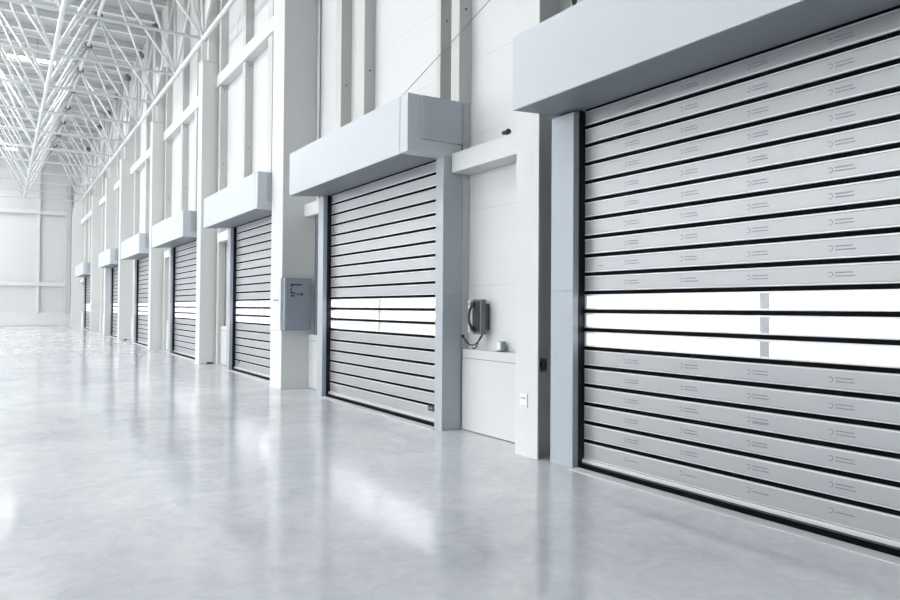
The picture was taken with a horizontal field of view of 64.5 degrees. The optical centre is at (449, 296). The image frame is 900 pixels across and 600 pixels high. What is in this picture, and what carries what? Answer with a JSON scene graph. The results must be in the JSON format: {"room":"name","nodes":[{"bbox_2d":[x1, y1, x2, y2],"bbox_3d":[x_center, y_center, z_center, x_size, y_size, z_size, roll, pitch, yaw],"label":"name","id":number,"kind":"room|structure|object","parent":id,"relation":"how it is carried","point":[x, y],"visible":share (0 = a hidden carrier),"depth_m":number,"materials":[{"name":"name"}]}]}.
{"room":"distribution center","nodes":[
{"label":"distribution center","id":0,"kind":"room"},
{"bbox_2d":[0,150,81,311],"bbox_3d":[-39.626,-4.591,50.916,23.600,13.450,0.300,1,-1,-32],"label":"wall","id":1,"kind":"structure","parent":0,"point":[18,231],"depth_m":55.31,"materials":[{"name":"white paint"}]},
{"bbox_2d":[0,312,70,325],"bbox_3d":[-39.569,1.591,50.668,22.990,1.060,0.059,1,-1,-32],"label":"baseboard","id":2,"kind":"structure","parent":1,"relation":"attached to","point":[6,318],"depth_m":55.31,"materials":[{"name":"white paint"}]},
{"bbox_2d":[35,157,40,311],"bbox_3d":[-31.989,-5.006,55.429,0.220,12.350,0.199,1,-1,-32],"label":"wall post","id":3,"kind":"object","parent":1,"relation":"attached to","point":[39,175],"visible":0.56,"depth_m":55.33,"materials":[{"name":"white paint"}]},
{"bbox_2d":[64,186,71,311],"bbox_3d":[-30.235,-3.858,56.461,0.380,10.110,0.299,1,-1,-32],"label":"wall post","id":4,"kind":"object","parent":1,"relation":"attached to","point":[68,188],"visible":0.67,"depth_m":56.33,"materials":[{"name":"grey"}]},
{"bbox_2d":[0,281,70,285],"bbox_3d":[-39.443,-1.141,50.542,22.990,0.300,0.059,1,-1,-32],"label":"beam","id":5,"kind":"structure","parent":4,"relation":"attached to","point":[1,282],"depth_m":55.08,"materials":[{"name":"white metal"}]},
{"bbox_2d":[0,207,72,215],"bbox_3d":[-39.404,-6.720,50.631,22.990,0.300,0.059,1,-1,-32],"label":"beam","id":6,"kind":"structure","parent":4,"relation":"attached to","point":[1,208],"depth_m":55.13,"materials":[{"name":"white metal"}]},
{"bbox_2d":[0,0,166,154],"bbox_3d":[-19.136,-11.786,18.816,23.900,0.200,76.600,1,-1,-32],"label":"ceiling","id":7,"kind":"structure","parent":0,"point":[141,8],"depth_m":33.07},
{"bbox_2d":[7,49,28,59],"bbox_3d":[-19.003,-11.008,31.356,0.840,0.955,0.340,1,-1,-32],"label":"lamp","id":8,"kind":"object","parent":7,"relation":"hanging from","point":[9,53],"visible":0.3,"depth_m":31.26,"materials":[{"name":"white paint"}]},
{"bbox_2d":[8,54,27,59],"bbox_3d":[-19.006,-10.543,31.348,0.780,0.026,0.280,1,-1,-32],"label":"diffuser","id":9,"kind":"object","parent":8,"relation":"attached to","point":[10,55],"depth_m":31.31,"materials":[{"name":"white plastic"}]},
{"bbox_2d":[0,146,82,157],"bbox_3d":[-38.621,-11.201,49.864,23.190,0.247,0.180,1,-1,-32],"label":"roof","id":10,"kind":"structure","parent":7,"relation":"attached to","point":[2,147],"depth_m":54.93,"materials":[{"name":"white paint"}]},
{"bbox_2d":[0,141,84,152],"bbox_3d":[-37.631,-11.219,48.290,23.190,0.247,0.180,1,-1,-32],"label":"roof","id":11,"kind":"structure","parent":7,"relation":"attached to","point":[0,141],"depth_m":53.37,"materials":[{"name":"white paint"}]},
{"bbox_2d":[1,136,85,147],"bbox_3d":[-36.640,-11.237,46.715,23.190,0.247,0.180,1,-1,-32],"label":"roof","id":12,"kind":"structure","parent":7,"relation":"attached to","point":[2,137],"depth_m":51.46,"materials":[{"name":"white paint"}]},
{"bbox_2d":[0,131,90,144],"bbox_3d":[-35.650,-11.255,45.141,23.190,0.247,0.180,1,-1,-32],"label":"roof beam","id":13,"kind":"structure","parent":7,"relation":"attached to","point":[7,132],"depth_m":49.95,"materials":[{"name":"white metal"}]},
{"bbox_2d":[36,39,55,63],"bbox_3d":[-18.114,-10.992,31.915,0.840,0.955,0.340,1,-1,-32],"label":"lamp","id":14,"kind":"object","parent":7,"relation":"hanging from","point":[43,60],"visible":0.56,"depth_m":31.75,"materials":[{"name":"white paint"}]},
{"bbox_2d":[37,59,54,63],"bbox_3d":[-18.117,-10.528,31.907,0.780,0.026,0.280,1,-1,-32],"label":"diffuser","id":15,"kind":"object","parent":14,"relation":"attached to","point":[39,60],"depth_m":31.84,"materials":[{"name":"white"}]},
{"bbox_2d":[2,125,89,135],"bbox_3d":[-34.659,-11.273,43.567,23.190,0.247,0.180,1,-1,-32],"label":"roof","id":16,"kind":"structure","parent":7,"relation":"attached to","point":[2,125],"depth_m":48.35,"materials":[{"name":"white paint"}]},
{"bbox_2d":[0,118,94,133],"bbox_3d":[-33.669,-11.292,41.993,23.190,0.247,0.180,1,-1,-32],"label":"roof beam","id":17,"kind":"structure","parent":7,"relation":"attached to","point":[1,119],"depth_m":46.55,"materials":[{"name":"white metal"}]},
{"bbox_2d":[0,112,98,127],"bbox_3d":[-32.678,-11.310,40.418,23.190,0.247,0.180,1,-1,-32],"label":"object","id":18,"kind":"structure","parent":7,"relation":"attached to","point":[3,112],"depth_m":45.04,"materials":[{"name":"white paint"}]},
{"bbox_2d":[0,107,102,121],"bbox_3d":[-31.688,-11.328,38.844,23.190,0.247,0.180,1,-1,-32],"label":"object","id":19,"kind":"structure","parent":7,"relation":"attached to","point":[0,107],"depth_m":43.35,"materials":[{"name":"white paint"}]},
{"bbox_2d":[0,97,103,114],"bbox_3d":[-30.698,-11.346,37.270,23.190,0.247,0.180,1,-1,-32],"label":"ceiling beam","id":20,"kind":"structure","parent":7,"relation":"attached to","point":[2,97],"depth_m":41.99,"materials":[{"name":"white metal"}]},
{"bbox_2d":[0,88,107,107],"bbox_3d":[-29.707,-11.364,35.696,23.190,0.247,0.180,1,-1,-32],"label":"ceiling beam","id":21,"kind":"structure","parent":7,"relation":"attached to","point":[26,94],"depth_m":40.29,"materials":[{"name":"white metal"}]},
{"bbox_2d":[0,81,114,100],"bbox_3d":[-28.717,-11.382,34.121,23.190,0.247,0.180,1,-1,-32],"label":"ceiling beam","id":22,"kind":"structure","parent":7,"relation":"attached to","point":[1,82],"depth_m":38.78,"materials":[{"name":"white metal"}]},
{"bbox_2d":[1,69,117,91],"bbox_3d":[-27.726,-11.400,32.547,23.190,0.247,0.180,1,-1,-32],"label":"ceiling beam","id":23,"kind":"structure","parent":7,"relation":"attached to","point":[5,72],"depth_m":37.13,"materials":[{"name":"white metal"}]},
{"bbox_2d":[0,59,123,82],"bbox_3d":[-26.736,-11.419,30.973,23.190,0.247,0.180,1,-1,-32],"label":"beam","id":24,"kind":"structure","parent":7,"relation":"attached to","point":[25,65],"depth_m":35.61,"materials":[{"name":"white metal"}]},
{"bbox_2d":[1,47,130,73],"bbox_3d":[-25.745,-11.437,29.399,23.190,0.247,0.180,1,-1,-32],"label":"beam","id":25,"kind":"structure","parent":7,"relation":"attached to","point":[21,52],"depth_m":34.27,"materials":[{"name":"white metal"}]},
{"bbox_2d":[0,33,135,62],"bbox_3d":[-24.755,-11.455,27.824,23.190,0.247,0.180,1,-1,-32],"label":"beam","id":26,"kind":"structure","parent":7,"relation":"attached to","point":[2,36],"depth_m":32.44,"materials":[{"name":"white metal"}]},
{"bbox_2d":[0,19,142,51],"bbox_3d":[-23.764,-11.473,26.250,23.190,0.247,0.180,1,-1,-32],"label":"beam","id":27,"kind":"structure","parent":7,"relation":"attached to","point":[13,24],"depth_m":30.96,"materials":[{"name":"white metal"}]},
{"bbox_2d":[0,3,146,37],"bbox_3d":[-22.774,-11.491,24.676,23.190,0.247,0.180,1,-1,-32],"label":"skylight","id":28,"kind":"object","parent":7,"relation":"attached to","point":[43,14],"depth_m":29.14,"materials":[{"name":"white glass"}]},
{"bbox_2d":[41,0,154,22],"bbox_3d":[-21.784,-11.509,23.102,23.190,0.247,0.180,1,-1,-32],"label":"skylight","id":29,"kind":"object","parent":7,"relation":"attached to","point":[107,10],"depth_m":28.39,"materials":[{"name":"white glass"}]},
{"bbox_2d":[130,0,166,7],"bbox_3d":[-20.793,-11.528,21.527,23.190,0.247,0.180,1,-1,-32],"label":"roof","id":30,"kind":"structure","parent":7,"relation":"attached to","point":[160,3],"depth_m":27.49,"materials":[{"name":"white paint"}]},
{"bbox_2d":[82,0,516,351],"bbox_3d":[-9.196,-4.792,24.989,0.300,13.450,76.600,1,-1,-32],"label":"wall","id":31,"kind":"structure","parent":0,"point":[405,30],"depth_m":10.82,"materials":[{"name":"white paint"}]},
{"bbox_2d":[75,262,90,330],"bbox_3d":[-24.291,0.017,47.674,0.960,4.345,6.030,1,-1,-32],"label":"door","id":32,"kind":"structure","parent":31,"relation":"in","point":[83,269],"depth_m":48.84,"materials":[{"name":"paint"}]},
{"bbox_2d":[75,262,90,276],"bbox_3d":[-24.345,-1.784,47.678,0.820,0.745,6.000,1,-1,-32],"label":"hood","id":33,"kind":"object","parent":32,"relation":"attached to","point":[83,269],"depth_m":45.80,"materials":[{"name":"paint"}]},
{"bbox_2d":[81,209,91,224],"bbox_3d":[-25.112,-5.738,49.811,0.239,0.330,11.450,1,-1,-32],"label":"beam","id":34,"kind":"structure","parent":31,"relation":"attached to","point":[86,218],"depth_m":51.35,"materials":[{"name":"white paint"}]},
{"bbox_2d":[85,144,89,261],"bbox_3d":[-26.524,-4.482,52.060,0.200,13.450,0.314,1,-1,-32],"label":"wall post","id":35,"kind":"object","parent":31,"relation":"attached to","point":[87,145],"visible":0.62,"depth_m":51.96,"materials":[{"name":"paint"}]},
{"bbox_2d":[89,135,93,261],"bbox_3d":[-24.911,-6.684,49.556,0.200,9.103,0.314,1,-1,-32],"label":"wall post","id":36,"kind":"object","parent":31,"relation":"attached to","point":[93,135],"visible":0.27,"depth_m":49.40,"materials":[{"name":"paint"}]},
{"bbox_2d":[94,128,98,185],"bbox_3d":[-23.420,-6.712,47.186,0.200,9.103,0.314,1,-1,-32],"label":"wall post","id":37,"kind":"object","parent":31,"relation":"attached to","point":[96,130],"visible":0.02,"depth_m":47.11,"materials":[{"name":"metal"}]},
{"bbox_2d":[99,314,102,331],"bbox_3d":[-20.094,1.592,41.748,0.120,1.065,6.500,1,-1,-32],"label":"trim","id":38,"kind":"structure","parent":31,"relation":"attached to","point":[99,314],"depth_m":44.27,"materials":[{"name":"grey metal"}]},
{"bbox_2d":[99,195,104,206],"bbox_3d":[-20.093,-5.830,41.834,0.239,0.330,6.500,1,-1,-32],"label":"beam","id":39,"kind":"structure","parent":31,"relation":"attached to","point":[102,201],"depth_m":43.13,"materials":[{"name":"white paint"}]},
{"bbox_2d":[100,110,106,331],"bbox_3d":[-20.986,-4.583,43.258,0.200,13.450,0.314,1,-1,-32],"label":"wall post","id":40,"kind":"object","parent":31,"relation":"attached to","point":[104,115],"visible":0.55,"depth_m":43.12,"materials":[{"name":"paint"}]},
{"bbox_2d":[98,248,118,338],"bbox_3d":[-16.995,-0.117,36.079,0.960,4.345,4.830,1,-1,-32],"label":"door","id":41,"kind":"structure","parent":31,"relation":"in","point":[108,258],"depth_m":37.15,"materials":[{"name":"paint"}]},
{"bbox_2d":[98,248,118,267],"bbox_3d":[-17.050,-1.917,36.083,0.820,0.745,4.800,1,-1,-32],"label":"hood","id":42,"kind":"object","parent":41,"relation":"attached to","point":[108,258],"depth_m":34.69,"materials":[{"name":"paint"}]},
{"bbox_2d":[108,101,112,167],"bbox_3d":[-19.708,-4.607,41.227,0.200,13.450,0.314,1,-1,-32],"label":"wall post","id":43,"kind":"object","parent":31,"relation":"attached to","point":[109,106],"visible":0.07,"depth_m":41.19,"materials":[{"name":"metal"}]},
{"bbox_2d":[114,179,119,191],"bbox_3d":[-16.691,-5.892,36.426,0.239,0.330,5.320,1,-1,-32],"label":"beam","id":44,"kind":"structure","parent":31,"relation":"attached to","point":[116,186],"depth_m":37.67,"materials":[{"name":"white paint"}]},
{"bbox_2d":[116,83,122,247],"bbox_3d":[-17.496,-6.820,37.770,0.200,9.103,0.264,1,-1,-32],"label":"wall post","id":45,"kind":"object","parent":31,"relation":"attached to","point":[120,85],"visible":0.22,"depth_m":37.68,"materials":[{"name":"metal"}]},
{"bbox_2d":[123,73,129,147],"bbox_3d":[-16.338,-6.841,35.929,0.200,9.103,0.314,1,-1,-32],"label":"wall post","id":46,"kind":"object","parent":31,"relation":"attached to","point":[124,73],"visible":0.02,"depth_m":35.88,"materials":[{"name":"paint"}]},
{"bbox_2d":[121,233,148,347],"bbox_3d":[-12.549,-0.198,29.012,0.960,4.345,4.930,1,-1,-32],"label":"door","id":47,"kind":"structure","parent":31,"relation":"in","point":[137,246],"depth_m":29.79,"materials":[{"name":"paint"}]},
{"bbox_2d":[121,233,148,259],"bbox_3d":[-12.577,-1.999,28.973,0.820,0.745,4.800,1,-1,-32],"label":"hood","id":48,"kind":"object","parent":47,"relation":"attached to","point":[137,246],"depth_m":27.88,"materials":[{"name":"paint"}]},
{"bbox_2d":[132,51,141,340],"bbox_3d":[-14.370,-4.705,32.742,0.200,13.450,0.264,1,-1,-32],"label":"wall post","id":49,"kind":"object","parent":31,"relation":"attached to","point":[138,131],"visible":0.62,"depth_m":32.66,"materials":[{"name":"paint"}]},
{"bbox_2d":[130,148,149,174],"bbox_3d":[-12.939,-5.961,30.463,0.239,0.330,7.770,1,-1,-32],"label":"beam","id":50,"kind":"structure","parent":31,"relation":"attached to","point":[139,164],"depth_m":31.41,"materials":[{"name":"white metal"}]},
{"bbox_2d":[144,30,152,232],"bbox_3d":[-12.810,-6.906,30.322,0.200,9.103,0.264,1,-1,-32],"label":"wall post","id":51,"kind":"object","parent":31,"relation":"attached to","point":[149,42],"visible":0.55,"depth_m":30.21,"materials":[{"name":"paint"}]},
{"bbox_2d":[155,11,161,65],"bbox_3d":[-11.799,-6.925,28.714,0.200,9.103,0.264,1,-1,-32],"label":"wall post","id":52,"kind":"object","parent":31,"relation":"attached to","point":[158,13],"visible":0.05,"depth_m":28.68,"materials":[{"name":"metal"}]},
{"bbox_2d":[164,250,168,257],"bbox_3d":[-9.986,-1.574,25.648,0.238,0.255,1.880,1,-1,-32],"label":"lintel beam","id":53,"kind":"structure","parent":31,"relation":"attached to","point":[166,253],"depth_m":25.95,"materials":[{"name":"white paint"}]},
{"bbox_2d":[166,321,167,349],"bbox_3d":[-10.040,1.408,25.768,0.120,1.065,2.220,1,-1,-32],"label":"trim","id":54,"kind":"structure","parent":31,"relation":"attached to","point":[166,321],"depth_m":26.26,"materials":[{"name":"grey metal"}]},
{"bbox_2d":[162,0,173,349],"bbox_3d":[-10.509,-4.776,26.606,0.200,13.450,0.264,1,-1,-32],"label":"wall post","id":55,"kind":"object","parent":31,"relation":"attached to","point":[169,93],"visible":0.66,"depth_m":26.52,"materials":[{"name":"metal"}]},
{"bbox_2d":[152,210,196,360],"bbox_3d":[-8.502,-0.272,22.579,0.960,4.345,4.930,1,-1,-32],"label":"door","id":56,"kind":"structure","parent":31,"relation":"in","point":[178,232],"depth_m":22.99,"materials":[{"name":"paint"}]},
{"bbox_2d":[152,210,196,247],"bbox_3d":[-8.557,-2.073,22.583,0.820,0.745,4.900,1,-1,-32],"label":"hood","id":57,"kind":"object","parent":56,"relation":"attached to","point":[179,230],"depth_m":21.63,"materials":[{"name":"paint"}]},
{"bbox_2d":[164,97,197,140],"bbox_3d":[-8.684,-6.039,23.700,0.239,0.330,7.310,1,-1,-32],"label":"beam","id":58,"kind":"structure","parent":31,"relation":"attached to","point":[188,114],"depth_m":24.13,"materials":[{"name":"white paint"}]},
{"bbox_2d":[180,0,189,210],"bbox_3d":[-9.003,-6.976,24.271,0.200,9.103,0.264,1,-1,-32],"label":"wall post","id":59,"kind":"object","parent":31,"relation":"attached to","point":[186,46],"visible":0.66,"depth_m":24.16,"materials":[{"name":"paint"}]},
{"bbox_2d":[194,0,204,210],"bbox_3d":[-7.911,-6.996,22.535,0.200,9.103,0.264,1,-1,-32],"label":"wall post","id":60,"kind":"object","parent":31,"relation":"attached to","point":[198,2],"visible":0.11,"depth_m":22.42,"materials":[{"name":"paint"}]},
{"bbox_2d":[215,0,228,363],"bbox_3d":[-6.374,-4.851,20.034,0.200,13.450,0.234,1,-1,-32],"label":"wall post","id":61,"kind":"object","parent":31,"relation":"attached to","point":[224,23],"visible":0.7,"depth_m":19.93,"materials":[{"name":"metal"}]},
{"bbox_2d":[218,230,227,242],"bbox_3d":[-5.902,-1.649,19.156,0.238,0.255,1.720,1,-1,-32],"label":"lintel beam","id":62,"kind":"structure","parent":31,"relation":"attached to","point":[222,236],"depth_m":19.38,"materials":[{"name":"white paint"}]},
{"bbox_2d":[220,326,226,364],"bbox_3d":[-5.951,1.333,19.268,0.120,1.065,2.020,1,-1,-32],"label":"trim","id":63,"kind":"structure","parent":31,"relation":"attached to","point":[223,328],"depth_m":19.58,"materials":[{"name":"grey"}]},
{"bbox_2d":[224,243,225,325],"bbox_3d":[-6.249,-0.351,19.844,0.026,2.314,0.026,1,-1,-10],"label":"conduit pipe","id":64,"kind":"object","parent":31,"relation":"attached to","point":[225,243],"visible":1,"depth_m":19.83,"materials":[{"name":"metal"}]},
{"bbox_2d":[204,171,271,382],"bbox_3d":[-4.681,-0.342,16.506,0.960,4.345,4.540,1,-1,-32],"label":"door","id":65,"kind":"structure","parent":31,"relation":"in","point":[244,207],"depth_m":16.79,"materials":[{"name":"paint"}]},
{"bbox_2d":[204,171,271,227],"bbox_3d":[-4.736,-2.143,16.510,0.820,0.745,4.510,1,-1,-32],"label":"hood","id":66,"kind":"object","parent":65,"relation":"attached to","point":[247,202],"depth_m":15.75,"materials":[{"name":"paint"}]},
{"bbox_2d":[217,16,273,87],"bbox_3d":[-4.805,-6.110,17.535,0.239,0.330,6.320,1,-1,-32],"label":"beam","id":67,"kind":"structure","parent":31,"relation":"attached to","point":[258,44],"depth_m":17.77,"materials":[{"name":"white metal"}]},
{"bbox_2d":[242,0,253,178],"bbox_3d":[-5.097,-7.048,18.062,0.200,9.103,0.234,1,-1,-32],"label":"wall post","id":68,"kind":"object","parent":31,"relation":"attached to","point":[248,19],"visible":0.73,"depth_m":17.95,"materials":[{"name":"metal"}]},
{"bbox_2d":[267,0,273,171],"bbox_3d":[-3.998,-7.068,16.315,0.200,9.103,0.324,1,-1,-32],"label":"wall post","id":69,"kind":"object","parent":31,"relation":"attached to","point":[271,2],"visible":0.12,"depth_m":16.20,"materials":[{"name":"metal"}]},
{"bbox_2d":[304,200,317,217],"bbox_3d":[-2.475,-1.712,13.710,0.238,0.255,1.190,1,-1,-32],"label":"lintel beam","id":70,"kind":"structure","parent":31,"relation":"attached to","point":[310,209],"depth_m":13.86,"materials":[{"name":"white paint"}]},
{"bbox_2d":[308,334,316,389],"bbox_3d":[-2.444,1.269,13.695,0.120,1.065,1.190,1,-1,-32],"label":"trim","id":71,"kind":"structure","parent":31,"relation":"attached to","point":[312,358],"depth_m":13.97,"materials":[{"name":"grey"}]},
{"bbox_2d":[314,215,317,334],"bbox_3d":[-2.431,-0.422,13.681,0.159,2.314,0.500,1,-1,-32],"label":"duct","id":72,"kind":"object","parent":31,"relation":"attached to","point":[316,216],"visible":0.2,"depth_m":13.78,"materials":[{"name":"grey"}]},
{"bbox_2d":[318,0,321,198],"bbox_3d":[-2.566,-3.904,14.085,0.028,4.140,0.028,1,-1,-32],"label":"conduit pipe","id":73,"kind":"object","parent":31,"relation":"attached to","point":[320,0],"visible":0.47,"depth_m":14.08,"materials":[{"name":"white metal"}]},
{"bbox_2d":[335,0,351,129],"bbox_3d":[-1.907,-7.106,12.993,0.200,9.103,0.254,1,-1,-32],"label":"wall post","id":74,"kind":"object","parent":31,"relation":"attached to","point":[343,7],"visible":0.72,"depth_m":12.86,"materials":[{"name":"metal"}]},
{"bbox_2d":[355,0,375,119],"bbox_3d":[-1.417,-7.115,12.214,0.200,9.103,0.354,1,-1,-32],"label":"wall post","id":75,"kind":"object","parent":31,"relation":"attached to","point":[365,9],"visible":0.72,"depth_m":12.05,"materials":[{"name":"metal"}]},
{"bbox_2d":[289,92,462,430],"bbox_3d":[-1.305,-0.404,11.140,0.960,4.345,4.420,1,-1,-32],"label":"door","id":76,"kind":"structure","parent":31,"relation":"in","point":[389,302],"depth_m":10.57,"materials":[{"name":"paint"}]},
{"bbox_2d":[289,92,460,196],"bbox_3d":[-1.360,-2.205,11.144,0.820,0.745,4.390,1,-1,-32],"label":"hood","id":77,"kind":"object","parent":76,"relation":"attached to","point":[406,135],"depth_m":10.00,"materials":[{"name":"paint"}]},
{"bbox_2d":[403,0,489,94],"bbox_3d":[-0.304,-3.235,10.075,0.012,1.306,4.688,1,-1,-32],"label":"wire","id":78,"kind":"object","parent":76,"relation":"attached to","point":[489,0],"visible":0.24,"depth_m":9.63,"materials":[{"name":"grey paint"}]},
{"bbox_2d":[436,0,451,99],"bbox_3d":[-0.044,-7.140,10.030,0.200,9.103,0.114,1,-1,-32],"label":"wall post","id":79,"kind":"object","parent":31,"relation":"attached to","point":[444,7],"visible":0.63,"depth_m":9.93,"materials":[{"name":"metal"}]},
{"bbox_2d":[451,0,471,428],"bbox_3d":[0.170,-4.971,9.632,0.200,13.450,0.214,1,-1,-32],"label":"wall post","id":80,"kind":"object","parent":31,"relation":"attached to","point":[461,46],"visible":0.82,"depth_m":9.53,"materials":[{"name":"paint"}]},
{"bbox_2d":[461,299,488,348],"bbox_3d":[0.285,0.353,9.231,0.278,0.639,0.489,1,-1,-32],"label":"wall telephone","id":81,"kind":"object","parent":31,"relation":"attached to","point":[480,309],"visible":1,"depth_m":9.08,"materials":[{"name":"grey plastic"}]},
{"bbox_2d":[452,132,516,174],"bbox_3d":[0.581,-1.769,8.798,0.299,0.255,1.620,1,-1,-32],"label":"lintel beam","id":82,"kind":"structure","parent":31,"relation":"attached to","point":[502,151],"depth_m":8.79,"materials":[{"name":"white metal"}]},
{"bbox_2d":[502,129,510,134],"bbox_3d":[0.673,-1.932,8.523,0.068,0.147,0.179,1,-1,-13],"label":"spotlight","id":83,"kind":"object","parent":82,"relation":"attached to","point":[507,131],"visible":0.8,"depth_m":8.44,"materials":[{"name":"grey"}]},
{"bbox_2d":[462,349,514,442],"bbox_3d":[0.640,1.212,8.792,0.120,1.065,1.605,1,-1,-32],"label":"trim","id":84,"kind":"structure","parent":31,"relation":"attached to","point":[488,376],"depth_m":8.92,"materials":[{"name":"grey"}]},
{"bbox_2d":[495,341,508,351],"bbox_3d":[0.642,0.612,8.803,0.103,0.134,0.150,1,-1,-32],"label":"junction box","id":85,"kind":"object","parent":84,"relation":"on","point":[501,345],"visible":0.98,"depth_m":8.76,"materials":[{"name":"grey"}]},
{"bbox_2d":[571,0,582,6],"bbox_3d":[1.381,-3.247,7.759,0.094,0.280,0.160,1,-1,-32],"label":"wall fitting","id":86,"kind":"object","parent":31,"relation":"attached to","point":[573,2],"visible":0.41,"depth_m":7.73,"materials":[{"name":"white plastic"}]},
{"bbox_2d":[512,0,899,565],"bbox_3d":[2.199,-0.469,5.571,0.960,4.345,4.460,1,-1,-32],"label":"door","id":87,"kind":"structure","parent":31,"relation":"in","point":[725,198],"depth_m":5.71,"materials":[{"name":"paint"}]},
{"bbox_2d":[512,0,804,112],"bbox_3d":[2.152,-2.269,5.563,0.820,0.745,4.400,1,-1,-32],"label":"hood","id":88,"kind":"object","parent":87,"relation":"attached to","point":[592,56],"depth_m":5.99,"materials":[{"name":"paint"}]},
{"bbox_2d":[0,326,899,599],"bbox_3d":[-19.232,1.862,18.598,23.900,0.200,76.600,1,-1,-32],"label":"floor","id":89,"kind":"structure","parent":0,"point":[129,470],"depth_m":5.53,"materials":[{"name":"grey concrete"}]},
{"bbox_2d":[70,188,83,326],"bbox_3d":[-28.562,-3.029,54.669,0.828,10.600,0.580,1,-1,-32],"label":"support column","id":90,"kind":"structure","parent":89,"relation":"on","point":[77,257],"depth_m":54.45,"materials":[{"name":"white paint"}]},
{"bbox_2d":[90,162,101,331],"bbox_3d":[-22.128,-3.144,44.629,0.628,10.600,0.530,1,-1,-32],"label":"support column","id":91,"kind":"structure","parent":89,"relation":"on","point":[96,213],"depth_m":44.43,"materials":[{"name":"white paint"}]},
{"bbox_2d":[103,141,117,335],"bbox_3d":[-18.419,-3.212,38.734,0.628,10.600,0.560,1,-1,-32],"label":"support column","id":92,"kind":"structure","parent":89,"relation":"on","point":[111,172],"depth_m":38.52,"materials":[{"name":"white paint"}]},
{"bbox_2d":[117,115,134,339],"bbox_3d":[-15.335,-3.269,33.804,0.658,10.600,0.590,1,-1,-32],"label":"support column","id":93,"kind":"structure","parent":89,"relation":"on","point":[126,185],"depth_m":33.59,"materials":[{"name":"white paint"}]},
{"bbox_2d":[147,66,165,348],"bbox_3d":[-10.947,-3.350,26.830,0.658,10.600,0.530,1,-1,-32],"label":"support column","id":94,"kind":"structure","parent":89,"relation":"on","point":[157,143],"depth_m":26.60,"materials":[{"name":"white paint"}]},
{"bbox_2d":[0,0,235,202],"bbox_3d":[-16.787,-9.138,22.980,14.637,3.770,60.200,1,-1,-32],"label":"frame","id":95,"kind":"object","parent":94,"relation":"on","point":[62,8],"visible":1,"depth_m":28.90,"materials":[{"name":"white paint"}]},
{"bbox_2d":[195,0,219,363],"bbox_3d":[-6.807,-3.426,20.250,0.658,10.600,0.560,1,-1,-32],"label":"support column","id":96,"kind":"structure","parent":89,"relation":"on","point":[208,96],"depth_m":20.02,"materials":[{"name":"white paint"}]},
{"bbox_2d":[269,0,316,389],"bbox_3d":[-3.159,-3.493,14.405,0.708,10.600,0.760,1,-1,-32],"label":"support column","id":97,"kind":"structure","parent":89,"relation":"on","point":[295,21],"depth_m":14.11,"materials":[{"name":"white paint"}]},
{"bbox_2d":[270,278,310,329],"bbox_3d":[-3.182,0.145,14.246,0.596,1.020,0.733,1,-1,-32],"label":"electrical box","id":98,"kind":"object","parent":97,"relation":"attached to","point":[296,291],"visible":1,"depth_m":13.97,"materials":[{"name":"grey metal"}]},
{"bbox_2d":[515,0,570,459],"bbox_3d":[1.043,-3.567,7.922,0.498,10.600,0.470,1,-1,-32],"label":"support column","id":99,"kind":"structure","parent":89,"relation":"on","point":[534,130],"depth_m":7.82,"materials":[{"name":"white paint"}]},
{"bbox_2d":[520,393,527,407],"bbox_3d":[0.801,1.124,7.757,0.013,0.150,0.130,1,-1,-32],"label":"wall socket","id":100,"kind":"object","parent":99,"relation":"attached to","point":[523,397],"visible":1,"depth_m":7.75,"materials":[{"name":"white plastic"}]},
{"bbox_2d":[539,358,546,371],"bbox_3d":[0.958,0.729,7.701,0.129,0.140,0.170,1,-1,-32],"label":"switch","id":101,"kind":"object","parent":99,"relation":"attached to","point":[542,361],"visible":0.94,"depth_m":7.64,"materials":[{"name":"grey plastic"}]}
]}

